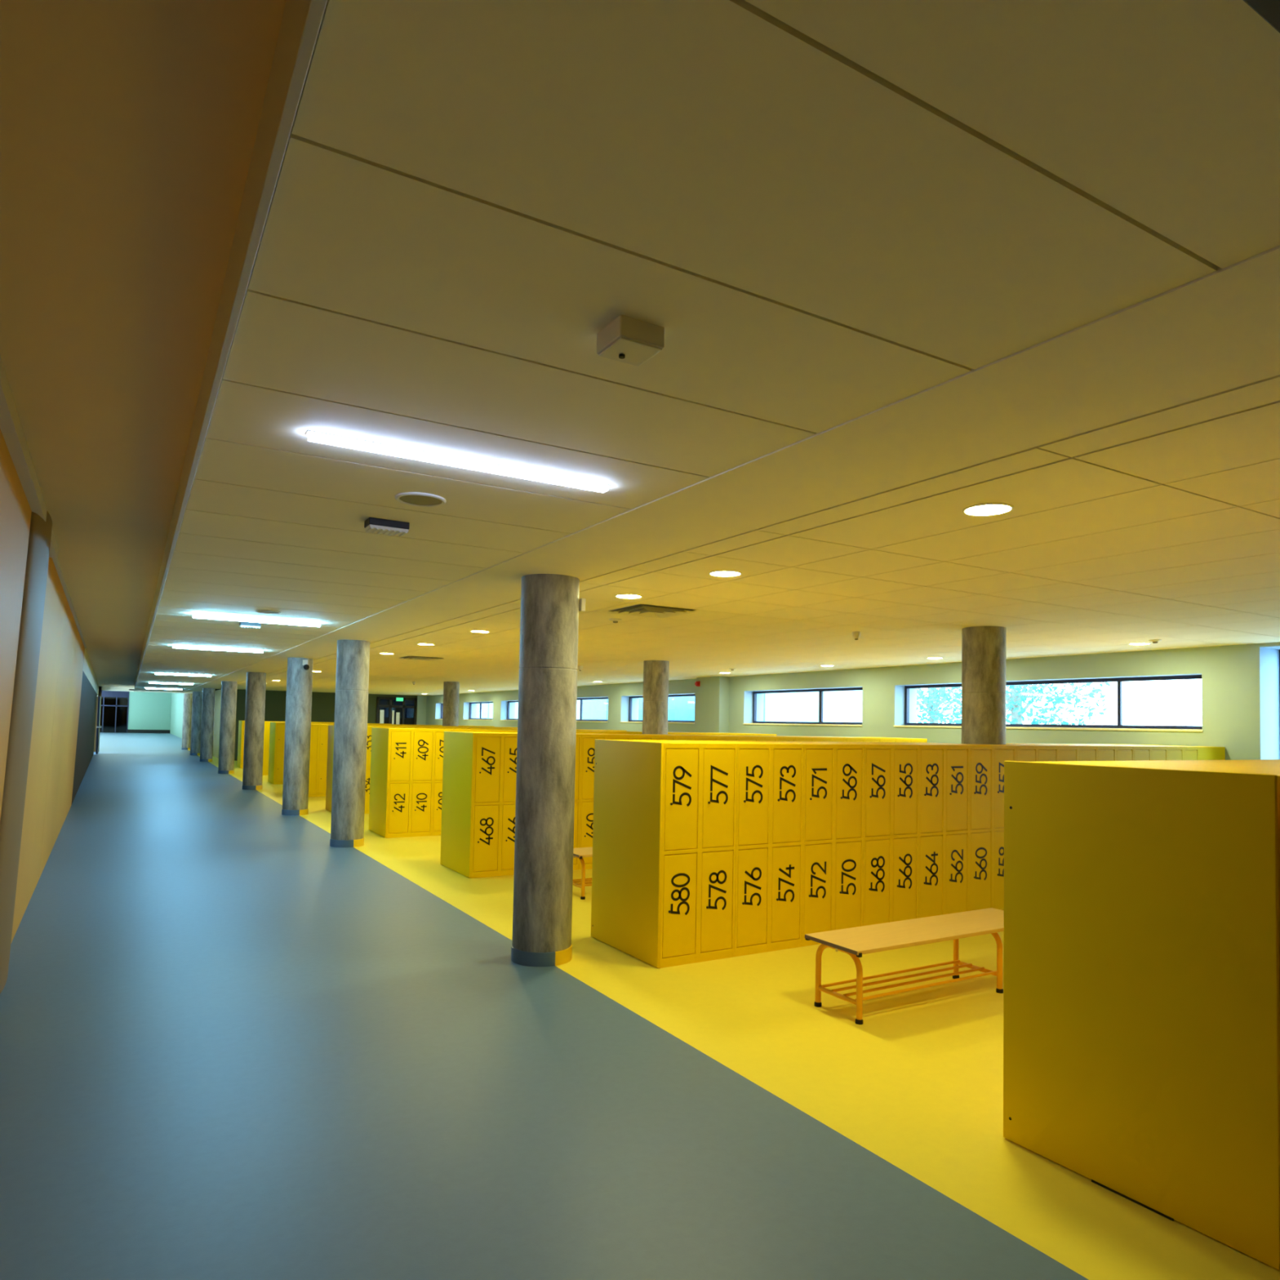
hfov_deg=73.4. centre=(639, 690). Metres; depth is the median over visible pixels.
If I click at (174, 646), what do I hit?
lamp
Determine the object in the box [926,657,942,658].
recessed light
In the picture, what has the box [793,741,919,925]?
cabinet
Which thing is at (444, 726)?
cabinet
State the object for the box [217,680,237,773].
round column
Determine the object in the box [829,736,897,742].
cabinet
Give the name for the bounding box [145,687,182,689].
lamp
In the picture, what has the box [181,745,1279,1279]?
floor
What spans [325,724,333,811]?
end panel
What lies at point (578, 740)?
cabinet
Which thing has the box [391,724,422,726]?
cabinet
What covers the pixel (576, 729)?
cabinet
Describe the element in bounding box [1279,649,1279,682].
window
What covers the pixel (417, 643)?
recessed light
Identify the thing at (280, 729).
cabinet
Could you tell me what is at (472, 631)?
diffuser
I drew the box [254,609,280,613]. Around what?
ceiling speaker
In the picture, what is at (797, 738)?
cabinet
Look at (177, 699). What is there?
wall
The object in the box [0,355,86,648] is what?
trim
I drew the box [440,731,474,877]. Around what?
end panel
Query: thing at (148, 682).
lamp
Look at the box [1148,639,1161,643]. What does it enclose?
smoke detector
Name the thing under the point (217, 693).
wall
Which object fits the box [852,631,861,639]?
smoke detector
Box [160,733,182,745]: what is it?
floor
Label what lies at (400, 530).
diffuser
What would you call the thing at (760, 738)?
cabinet
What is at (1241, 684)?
wall
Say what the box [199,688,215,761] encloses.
round column
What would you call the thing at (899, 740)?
cabinet
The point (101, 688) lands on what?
wall
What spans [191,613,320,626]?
lamp
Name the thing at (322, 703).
wall
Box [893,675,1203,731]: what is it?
window
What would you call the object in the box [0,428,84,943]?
wall
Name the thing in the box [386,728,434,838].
cabinet
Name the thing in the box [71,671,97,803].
cladding
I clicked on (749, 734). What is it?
cabinet
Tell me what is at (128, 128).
ceiling
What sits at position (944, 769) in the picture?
cabinet
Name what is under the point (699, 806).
cabinet
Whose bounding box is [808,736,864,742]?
cabinet
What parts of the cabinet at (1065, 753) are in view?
door, door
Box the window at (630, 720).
[620,693,694,723]
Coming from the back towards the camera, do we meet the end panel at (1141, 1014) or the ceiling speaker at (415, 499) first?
the ceiling speaker at (415, 499)
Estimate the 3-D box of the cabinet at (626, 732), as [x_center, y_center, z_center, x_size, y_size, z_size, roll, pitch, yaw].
[-0.220,1.415,14.079,0.612,1.480,0.947,2,-3,-31]
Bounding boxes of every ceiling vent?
[400,655,443,661]
[608,604,697,617]
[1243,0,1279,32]
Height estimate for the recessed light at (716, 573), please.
0.010 m
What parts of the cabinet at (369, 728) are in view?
door, door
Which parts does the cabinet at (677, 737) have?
door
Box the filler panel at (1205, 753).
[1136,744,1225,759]
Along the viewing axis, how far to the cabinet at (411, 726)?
15.25 m
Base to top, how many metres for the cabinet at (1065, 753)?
1.480 m
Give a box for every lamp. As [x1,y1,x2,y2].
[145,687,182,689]
[148,681,193,684]
[155,672,210,676]
[172,644,263,653]
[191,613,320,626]
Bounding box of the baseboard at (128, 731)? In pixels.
[127,729,169,733]
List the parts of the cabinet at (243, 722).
door, door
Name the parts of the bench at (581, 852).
leg frame, shoe rail, shoe rail, seat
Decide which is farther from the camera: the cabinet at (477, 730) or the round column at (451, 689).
the round column at (451, 689)
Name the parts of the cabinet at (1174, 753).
door, door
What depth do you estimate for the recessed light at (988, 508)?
3.86 m
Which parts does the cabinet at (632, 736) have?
door, door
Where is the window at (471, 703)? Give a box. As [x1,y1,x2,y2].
[462,702,493,720]
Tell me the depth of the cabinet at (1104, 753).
8.39 m
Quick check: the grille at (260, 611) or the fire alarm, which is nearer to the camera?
the grille at (260, 611)
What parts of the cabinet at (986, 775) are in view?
door, door, door, door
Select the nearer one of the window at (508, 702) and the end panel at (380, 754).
the end panel at (380, 754)
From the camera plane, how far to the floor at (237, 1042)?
3.59 m
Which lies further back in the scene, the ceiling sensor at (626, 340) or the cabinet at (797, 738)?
the cabinet at (797, 738)
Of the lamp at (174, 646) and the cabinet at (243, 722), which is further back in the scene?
the cabinet at (243, 722)
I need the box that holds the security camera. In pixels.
[302,659,309,670]
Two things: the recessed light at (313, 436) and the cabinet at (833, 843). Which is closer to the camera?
the recessed light at (313, 436)
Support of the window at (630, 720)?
in the wall at (1241, 684)
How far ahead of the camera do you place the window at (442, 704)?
33.92 m
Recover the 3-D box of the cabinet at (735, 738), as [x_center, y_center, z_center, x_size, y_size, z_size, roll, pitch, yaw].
[0.950,1.312,10.918,0.612,1.480,0.947,2,-3,-31]
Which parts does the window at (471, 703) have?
sill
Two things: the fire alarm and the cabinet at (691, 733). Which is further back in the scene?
the fire alarm
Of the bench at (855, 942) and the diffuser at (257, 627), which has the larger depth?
the diffuser at (257, 627)
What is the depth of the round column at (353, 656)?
10.78 m
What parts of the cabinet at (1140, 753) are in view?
door, door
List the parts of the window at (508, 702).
frame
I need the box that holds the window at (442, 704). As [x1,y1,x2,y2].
[440,703,443,719]
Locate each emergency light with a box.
[239,622,261,629]
[364,517,409,537]
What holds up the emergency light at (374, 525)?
attached to the ceiling at (829, 214)
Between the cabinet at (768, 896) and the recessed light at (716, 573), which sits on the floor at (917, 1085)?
the cabinet at (768, 896)
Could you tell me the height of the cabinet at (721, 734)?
1.480 m
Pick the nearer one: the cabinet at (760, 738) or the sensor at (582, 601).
the sensor at (582, 601)
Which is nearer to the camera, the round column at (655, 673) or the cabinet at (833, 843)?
the cabinet at (833, 843)
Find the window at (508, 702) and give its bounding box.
[500,700,518,720]
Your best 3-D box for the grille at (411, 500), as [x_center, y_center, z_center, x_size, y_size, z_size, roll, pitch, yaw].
[-0.991,-0.861,3.882,0.190,0.002,0.190,2,-3,-31]
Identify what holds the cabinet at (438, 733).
on the floor at (917, 1085)
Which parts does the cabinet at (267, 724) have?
door, door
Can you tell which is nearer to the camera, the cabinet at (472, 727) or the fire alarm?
the cabinet at (472, 727)
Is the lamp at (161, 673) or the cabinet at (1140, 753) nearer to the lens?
the cabinet at (1140, 753)
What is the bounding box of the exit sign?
[395,697,404,702]
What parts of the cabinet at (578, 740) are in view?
door, door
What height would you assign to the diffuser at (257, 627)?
0.022 m
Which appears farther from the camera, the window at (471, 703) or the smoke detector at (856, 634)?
the window at (471, 703)
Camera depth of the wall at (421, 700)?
34.80 m
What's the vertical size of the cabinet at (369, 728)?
1.480 m
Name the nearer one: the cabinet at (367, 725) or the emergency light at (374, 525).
the emergency light at (374, 525)
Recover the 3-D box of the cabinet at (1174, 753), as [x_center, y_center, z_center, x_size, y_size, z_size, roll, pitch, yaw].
[5.441,1.339,9.375,0.612,1.480,0.947,2,-3,-31]
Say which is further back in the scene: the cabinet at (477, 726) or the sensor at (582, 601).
the cabinet at (477, 726)
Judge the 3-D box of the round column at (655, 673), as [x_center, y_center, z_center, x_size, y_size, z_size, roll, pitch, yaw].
[0.232,0.828,13.448,0.412,2.620,0.412,2,-3,-31]
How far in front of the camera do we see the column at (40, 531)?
4.84 m
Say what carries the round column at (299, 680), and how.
on the floor at (237, 1042)
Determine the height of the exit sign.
0.180 m
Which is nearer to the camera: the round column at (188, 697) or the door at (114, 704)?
the round column at (188, 697)
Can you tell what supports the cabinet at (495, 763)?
on the floor at (917, 1085)
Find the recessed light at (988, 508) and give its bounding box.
[962,502,1013,515]
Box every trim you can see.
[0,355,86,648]
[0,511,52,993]
[133,0,327,691]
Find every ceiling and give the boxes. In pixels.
[0,0,285,687]
[134,0,1279,695]
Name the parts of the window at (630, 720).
sill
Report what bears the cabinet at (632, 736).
on the floor at (917, 1085)
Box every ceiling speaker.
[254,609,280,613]
[395,492,445,506]
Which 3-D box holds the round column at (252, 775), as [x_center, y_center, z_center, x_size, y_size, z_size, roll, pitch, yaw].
[-8.590,0.881,19.135,0.412,2.620,0.412,2,-3,-31]
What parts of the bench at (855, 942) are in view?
leg frame, shoe rail, shoe rail, seat, shoe rail, shoe rail, leg frame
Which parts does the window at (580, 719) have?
sill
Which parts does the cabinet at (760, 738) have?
door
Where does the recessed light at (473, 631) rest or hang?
in the ceiling at (829, 214)
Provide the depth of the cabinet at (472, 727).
15.85 m
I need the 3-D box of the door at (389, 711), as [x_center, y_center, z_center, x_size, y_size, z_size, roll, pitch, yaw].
[-9.761,1.521,34.338,1.590,2.500,0.120,2,-3,-31]
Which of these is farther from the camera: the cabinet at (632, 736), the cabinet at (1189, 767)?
the cabinet at (632, 736)
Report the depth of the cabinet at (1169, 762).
3.65 m
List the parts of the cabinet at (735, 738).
door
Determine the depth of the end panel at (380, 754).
11.98 m
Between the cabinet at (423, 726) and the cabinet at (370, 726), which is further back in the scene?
the cabinet at (423, 726)
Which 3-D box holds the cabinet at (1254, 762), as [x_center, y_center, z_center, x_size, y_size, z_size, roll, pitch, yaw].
[3.044,1.071,3.809,0.612,1.480,0.947,2,-3,-31]
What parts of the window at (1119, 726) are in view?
sill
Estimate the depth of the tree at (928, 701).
22.12 m
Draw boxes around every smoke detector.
[608,618,622,622]
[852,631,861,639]
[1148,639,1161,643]
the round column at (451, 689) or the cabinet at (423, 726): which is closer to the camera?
the cabinet at (423, 726)
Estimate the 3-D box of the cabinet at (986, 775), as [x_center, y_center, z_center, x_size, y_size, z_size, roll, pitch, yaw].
[2.804,1.225,7.807,0.612,1.480,0.947,2,-3,-31]
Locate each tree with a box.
[916,687,961,723]
[932,682,1111,724]
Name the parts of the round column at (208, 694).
grey skirting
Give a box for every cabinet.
[240,720,244,768]
[262,721,281,775]
[274,722,284,784]
[308,724,334,796]
[364,725,377,813]
[367,724,394,726]
[369,725,413,728]
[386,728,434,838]
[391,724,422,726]
[399,724,427,725]
[410,726,447,728]
[421,728,476,835]
[422,725,449,727]
[444,725,476,727]
[447,727,480,728]
[457,731,517,878]
[466,728,516,732]
[471,727,511,729]
[476,726,502,728]
[506,732,581,870]
[576,728,599,730]
[576,730,591,733]
[576,733,629,870]
[578,730,625,733]
[582,728,626,731]
[592,733,675,740]
[599,730,642,733]
[614,739,737,968]
[641,731,689,734]
[642,733,717,740]
[678,740,804,956]
[683,732,719,734]
[691,734,757,741]
[699,732,748,735]
[715,734,795,741]
[728,740,864,946]
[741,733,776,735]
[763,735,831,742]
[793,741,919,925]
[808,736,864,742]
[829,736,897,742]
[855,742,969,918]
[874,737,927,742]
[893,742,1015,911]
[997,744,1057,761]
[1005,742,1097,761]
[1031,760,1279,1012]
[1035,743,1133,760]
[1062,743,1167,760]
[1086,743,1198,760]
[1106,760,1279,769]
[1177,760,1279,764]
[1256,759,1279,761]
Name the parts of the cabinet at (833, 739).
door, door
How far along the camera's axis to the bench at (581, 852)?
7.87 m
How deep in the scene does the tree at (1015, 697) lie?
17.47 m
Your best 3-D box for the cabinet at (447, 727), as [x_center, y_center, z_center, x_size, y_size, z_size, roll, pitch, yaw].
[-3.419,1.423,15.851,0.612,1.480,0.947,2,-3,-31]
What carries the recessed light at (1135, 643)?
in the ceiling at (829, 214)
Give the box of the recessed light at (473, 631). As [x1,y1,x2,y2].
[470,630,489,632]
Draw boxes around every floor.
[0,732,1088,1279]
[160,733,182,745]
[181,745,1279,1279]
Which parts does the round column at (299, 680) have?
grey skirting, yellow skirting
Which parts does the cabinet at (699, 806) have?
door, door, door, door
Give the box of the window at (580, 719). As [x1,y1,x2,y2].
[576,697,608,722]
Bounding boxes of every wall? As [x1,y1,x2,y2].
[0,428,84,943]
[83,648,98,696]
[93,686,169,751]
[127,691,171,729]
[169,693,183,738]
[212,688,221,758]
[234,688,426,760]
[416,695,426,724]
[426,642,1279,759]
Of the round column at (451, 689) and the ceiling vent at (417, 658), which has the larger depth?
the round column at (451, 689)
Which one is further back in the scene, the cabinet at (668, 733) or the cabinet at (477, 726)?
the cabinet at (477, 726)
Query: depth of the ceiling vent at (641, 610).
7.46 m
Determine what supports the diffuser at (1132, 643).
attached to the recessed light at (1135, 643)
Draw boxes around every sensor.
[578,598,585,611]
[596,315,664,366]
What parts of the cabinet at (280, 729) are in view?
door, door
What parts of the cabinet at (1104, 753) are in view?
door, door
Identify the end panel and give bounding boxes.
[236,720,242,768]
[267,722,276,784]
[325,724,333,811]
[368,727,390,837]
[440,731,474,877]
[591,738,663,968]
[1003,760,1279,1270]
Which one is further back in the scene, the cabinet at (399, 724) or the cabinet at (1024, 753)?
the cabinet at (399, 724)
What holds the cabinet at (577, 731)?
on the floor at (917, 1085)
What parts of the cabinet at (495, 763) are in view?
door, door, door, door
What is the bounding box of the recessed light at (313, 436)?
[305,430,610,493]
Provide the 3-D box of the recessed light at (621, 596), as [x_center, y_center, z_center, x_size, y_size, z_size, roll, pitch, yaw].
[-0.087,-0.736,6.699,0.216,0.010,0.216,2,-3,-31]
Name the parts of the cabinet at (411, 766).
door, door, door, door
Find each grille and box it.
[258,610,278,613]
[399,494,441,505]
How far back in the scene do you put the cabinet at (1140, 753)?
8.71 m
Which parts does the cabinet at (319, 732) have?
door, door, door, door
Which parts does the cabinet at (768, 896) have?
door, door, door, door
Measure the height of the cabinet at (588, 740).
1.480 m
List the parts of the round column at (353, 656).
grey skirting, yellow skirting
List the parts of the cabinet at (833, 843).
door, door, door, door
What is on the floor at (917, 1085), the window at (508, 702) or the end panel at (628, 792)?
the end panel at (628, 792)
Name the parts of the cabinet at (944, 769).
door, door, door, door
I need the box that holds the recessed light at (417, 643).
[417,643,434,644]
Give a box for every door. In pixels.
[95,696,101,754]
[99,690,128,733]
[376,696,417,724]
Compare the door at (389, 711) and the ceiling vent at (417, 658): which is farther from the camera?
the door at (389, 711)
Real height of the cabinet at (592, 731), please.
1.480 m
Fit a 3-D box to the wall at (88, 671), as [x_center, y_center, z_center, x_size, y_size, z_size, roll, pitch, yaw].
[-16.585,-0.278,25.640,0.514,0.420,25.012,3,-3,-32]
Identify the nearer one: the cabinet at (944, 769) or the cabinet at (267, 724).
the cabinet at (944, 769)
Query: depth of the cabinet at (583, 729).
17.05 m
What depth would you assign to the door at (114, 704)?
75.04 m
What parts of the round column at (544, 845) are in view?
grey skirting, yellow skirting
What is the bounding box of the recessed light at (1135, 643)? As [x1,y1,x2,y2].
[1128,642,1151,644]
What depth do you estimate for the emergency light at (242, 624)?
9.10 m
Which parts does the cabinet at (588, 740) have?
door, door, door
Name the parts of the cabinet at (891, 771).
door, door, door, door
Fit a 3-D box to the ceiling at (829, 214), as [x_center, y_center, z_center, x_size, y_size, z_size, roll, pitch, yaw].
[-4.854,-0.368,18.660,10.291,0.035,49.000,2,-3,-31]
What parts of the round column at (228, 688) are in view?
grey skirting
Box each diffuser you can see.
[239,625,260,629]
[364,524,408,537]
[471,631,487,632]
[617,595,639,598]
[1132,643,1149,644]
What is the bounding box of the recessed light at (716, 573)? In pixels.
[708,570,742,576]
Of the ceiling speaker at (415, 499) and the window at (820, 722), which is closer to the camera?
the ceiling speaker at (415, 499)
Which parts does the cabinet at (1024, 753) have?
door, door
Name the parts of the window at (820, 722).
sill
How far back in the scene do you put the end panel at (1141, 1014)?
2.92 m
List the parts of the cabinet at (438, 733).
door, door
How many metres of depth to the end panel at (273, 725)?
20.89 m
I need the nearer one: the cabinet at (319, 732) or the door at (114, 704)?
the cabinet at (319, 732)
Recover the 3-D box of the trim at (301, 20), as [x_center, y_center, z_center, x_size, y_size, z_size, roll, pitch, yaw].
[-9.284,-0.656,16.028,0.020,0.242,49.000,2,-3,-31]
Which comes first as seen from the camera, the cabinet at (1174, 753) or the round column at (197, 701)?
the cabinet at (1174, 753)
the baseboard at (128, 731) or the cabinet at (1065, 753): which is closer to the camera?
the cabinet at (1065, 753)
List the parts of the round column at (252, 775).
grey skirting, yellow skirting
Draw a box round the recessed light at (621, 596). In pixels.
[614,594,642,598]
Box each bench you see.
[572,847,592,899]
[804,907,1004,1024]
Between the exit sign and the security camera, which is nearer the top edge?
the security camera
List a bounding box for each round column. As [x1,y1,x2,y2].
[181,693,192,749]
[190,691,202,755]
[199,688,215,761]
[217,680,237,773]
[241,671,266,790]
[281,657,313,815]
[329,640,369,847]
[442,681,459,726]
[511,573,579,966]
[642,660,669,734]
[961,626,1006,744]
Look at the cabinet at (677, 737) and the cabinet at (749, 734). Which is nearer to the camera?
the cabinet at (677, 737)
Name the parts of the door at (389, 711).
notice panel, transom pane, pane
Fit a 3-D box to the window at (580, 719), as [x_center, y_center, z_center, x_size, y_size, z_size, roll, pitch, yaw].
[-1.503,0.520,23.107,0.295,0.647,3.170,2,-3,-31]
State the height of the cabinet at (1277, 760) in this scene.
1.480 m
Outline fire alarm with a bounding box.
[694,680,700,686]
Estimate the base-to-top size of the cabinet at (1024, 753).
1.480 m
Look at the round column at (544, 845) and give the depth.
5.72 m
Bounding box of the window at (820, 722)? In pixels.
[742,687,862,726]
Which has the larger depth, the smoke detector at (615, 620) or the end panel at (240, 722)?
the end panel at (240, 722)
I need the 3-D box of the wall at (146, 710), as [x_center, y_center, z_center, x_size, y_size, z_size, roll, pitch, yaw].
[-41.247,2.013,78.009,9.000,3.750,0.300,2,-3,-31]

